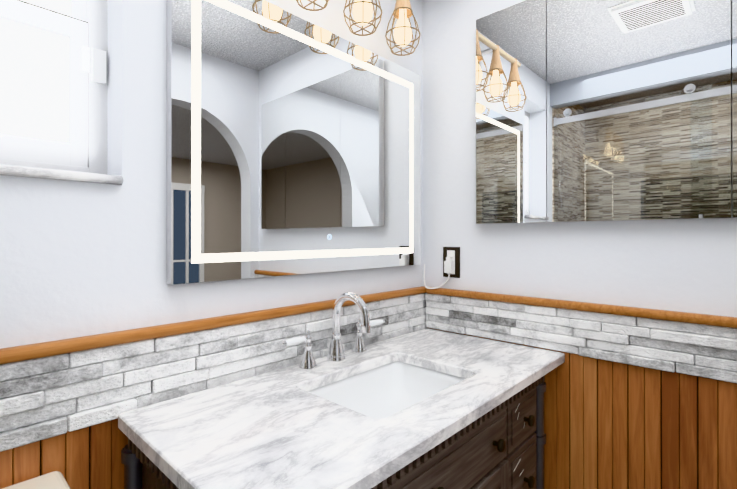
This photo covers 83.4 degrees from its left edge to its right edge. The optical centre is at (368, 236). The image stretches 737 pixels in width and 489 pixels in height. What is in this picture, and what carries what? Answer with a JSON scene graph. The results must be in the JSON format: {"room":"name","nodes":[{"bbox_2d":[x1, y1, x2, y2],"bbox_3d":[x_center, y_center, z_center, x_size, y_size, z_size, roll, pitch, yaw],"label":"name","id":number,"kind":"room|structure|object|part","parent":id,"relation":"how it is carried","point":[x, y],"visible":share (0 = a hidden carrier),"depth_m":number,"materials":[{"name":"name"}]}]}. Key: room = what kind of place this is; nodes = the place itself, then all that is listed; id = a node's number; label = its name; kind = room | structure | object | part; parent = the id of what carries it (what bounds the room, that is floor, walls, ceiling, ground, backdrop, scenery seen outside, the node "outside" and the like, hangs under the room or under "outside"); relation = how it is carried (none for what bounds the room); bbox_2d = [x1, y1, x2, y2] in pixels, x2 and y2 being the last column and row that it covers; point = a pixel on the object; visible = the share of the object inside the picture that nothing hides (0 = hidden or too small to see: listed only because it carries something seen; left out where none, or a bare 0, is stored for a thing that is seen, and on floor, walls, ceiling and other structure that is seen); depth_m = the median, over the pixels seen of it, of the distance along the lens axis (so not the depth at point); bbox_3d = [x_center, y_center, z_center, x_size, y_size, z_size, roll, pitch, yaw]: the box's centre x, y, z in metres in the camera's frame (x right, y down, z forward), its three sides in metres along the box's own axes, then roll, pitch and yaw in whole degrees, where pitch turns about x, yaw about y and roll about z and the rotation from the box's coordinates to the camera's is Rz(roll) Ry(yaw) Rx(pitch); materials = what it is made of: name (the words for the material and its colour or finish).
{"room":"bathroom","nodes":[
{"label":"bathroom","id":0,"kind":"room"},
{"bbox_2d":[0,0,421,416],"bbox_3d":[-0.655,0.083,1.002,0.150,2.375,2.760,0,0,43],"label":"wall","id":1,"kind":"structure","parent":0,"point":[79,259],"depth_m":0.99,"materials":[{"name":"white paint"}]},
{"bbox_2d":[0,0,107,173],"bbox_3d":[-0.802,-0.520,0.922,0.047,0.760,0.380,0,0,43],"label":"window","id":2,"kind":"structure","parent":1,"relation":"in","point":[53,84],"depth_m":0.99,"materials":[{"name":"white glass"}]},
{"bbox_2d":[0,164,123,184],"bbox_3d":[-0.744,-0.130,0.867,0.137,0.020,0.378,0,0,43],"label":"window sill","id":3,"kind":"structure","parent":1,"relation":"attached to","point":[28,172],"depth_m":0.87,"materials":[{"name":"stone"}]},
{"bbox_2d":[0,418,127,488],"bbox_3d":[-0.335,0.843,1.223,0.012,0.856,1.698,0,0,43],"label":"wainscot","id":4,"kind":"structure","parent":1,"relation":"attached to","point":[89,457],"depth_m":0.90,"materials":[{"name":"brown wood"}]},
{"bbox_2d":[0,286,425,363],"bbox_3d":[-0.325,0.234,1.215,0.040,0.027,1.698,0,0,43],"label":"chair rail","id":5,"kind":"object","parent":1,"relation":"attached to","point":[32,351],"depth_m":1.01,"materials":[{"name":"brown wood"}]},
{"bbox_2d":[0,293,426,451],"bbox_3d":[-0.323,0.332,1.213,0.021,0.166,1.698,0,0,43],"label":"tile backsplash","id":6,"kind":"structure","parent":1,"relation":"attached to","point":[89,388],"depth_m":1.00,"materials":[{"name":"grey tile"}]},
{"bbox_2d":[167,0,419,284],"bbox_3d":[-0.143,-0.286,1.414,0.031,0.815,1.040,0,0,43],"label":"led mirror","id":7,"kind":"object","parent":1,"relation":"attached to","point":[293,144],"visible":0.98,"depth_m":1.26,"materials":[{"name":"silver metal"}]},
{"bbox_2d":[296,0,419,55],"bbox_3d":[-0.044,-0.843,1.399,0.199,0.312,0.558,0,0,43],"label":"sconce","id":8,"kind":"object","parent":1,"relation":"attached to","point":[363,12],"visible":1,"depth_m":1.48,"materials":[{"name":"gold metal"}]},
{"bbox_2d":[422,0,736,371],"bbox_3d":[0.847,0.084,1.383,1.520,2.375,0.150,0,0,43],"label":"wall","id":9,"kind":"structure","parent":0,"point":[685,265],"depth_m":1.54,"materials":[{"name":"white paint"}]},
{"bbox_2d":[424,247,459,288],"bbox_3d":[0.306,0.136,1.750,0.155,0.180,0.053,0,0,43],"label":"electrical outlet","id":10,"kind":"object","parent":9,"relation":"attached to","point":[451,261],"visible":1,"depth_m":1.73,"materials":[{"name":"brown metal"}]},
{"bbox_3d":[0.286,0.174,1.756,0.118,0.104,0.034,0,0,43],"label":"cord","id":11,"kind":"part","parent":10,"relation":"part of","materials":[{"name":"white plastic"}]},
{"bbox_2d":[425,293,736,382],"bbox_3d":[0.748,0.323,1.341,1.363,0.148,0.021,0,0,43],"label":"tile backsplash","id":12,"kind":"structure","parent":9,"relation":"attached to","point":[559,329],"depth_m":1.33,"materials":[{"name":"grey tile"}]},
{"bbox_2d":[426,287,736,327],"bbox_3d":[0.752,0.234,1.341,1.358,0.027,0.040,0,0,43],"label":"wall chair rail","id":13,"kind":"object","parent":9,"relation":"attached to","point":[712,320],"visible":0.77,"depth_m":1.33,"materials":[{"name":"brown wood"}]},
{"bbox_2d":[430,328,736,488],"bbox_3d":[0.751,0.834,1.360,1.386,0.874,0.012,0,0,43],"label":"wainscot","id":14,"kind":"structure","parent":9,"relation":"attached to","point":[611,425],"depth_m":1.28,"materials":[{"name":"brown wood"}]},
{"bbox_2d":[476,0,736,223],"bbox_3d":[0.805,-0.449,1.290,1.012,0.800,0.040,0,0,43],"label":"upper cabinet","id":15,"kind":"object","parent":9,"relation":"attached to","point":[606,110],"visible":1,"depth_m":1.31,"materials":[{"name":"silver metal"}]},
{"bbox_3d":[-0.101,1.319,0.480,1.670,0.100,2.760,0,0,43],"label":"floor","id":16,"kind":"structure","parent":0,"visible":0},
{"bbox_2d":[2,471,70,488],"bbox_3d":[-0.514,0.878,0.501,0.714,0.782,0.372,0,0,43],"label":"toilet","id":17,"kind":"object","parent":16,"relation":"on","point":[54,480],"visible":1,"depth_m":0.82,"materials":[{"name":"beige ceramic"}]},
{"bbox_2d":[118,292,564,488],"bbox_3d":[0.056,0.724,1.173,0.578,1.094,1.208,0,0,43],"label":"bathroom vanity","id":18,"kind":"object","parent":16,"relation":"on","point":[427,408],"visible":1,"depth_m":0.97,"materials":[{"name":"white stone"}]},
{"bbox_2d":[282,292,384,368],"bbox_3d":[-0.063,0.289,1.315,0.188,0.224,0.446,0,0,43],"label":"faucet","id":19,"kind":"object","parent":18,"relation":"on","point":[362,355],"depth_m":1.33,"materials":[{"name":"silver metal"}]},
{"bbox_2d":[307,361,464,418],"bbox_3d":[0.061,0.508,1.166,0.378,0.154,0.508,0,0,43],"label":"sink","id":20,"kind":"object","parent":18,"relation":"in","point":[382,389],"depth_m":1.33,"materials":[{"name":"white ceramic"}]}
]}

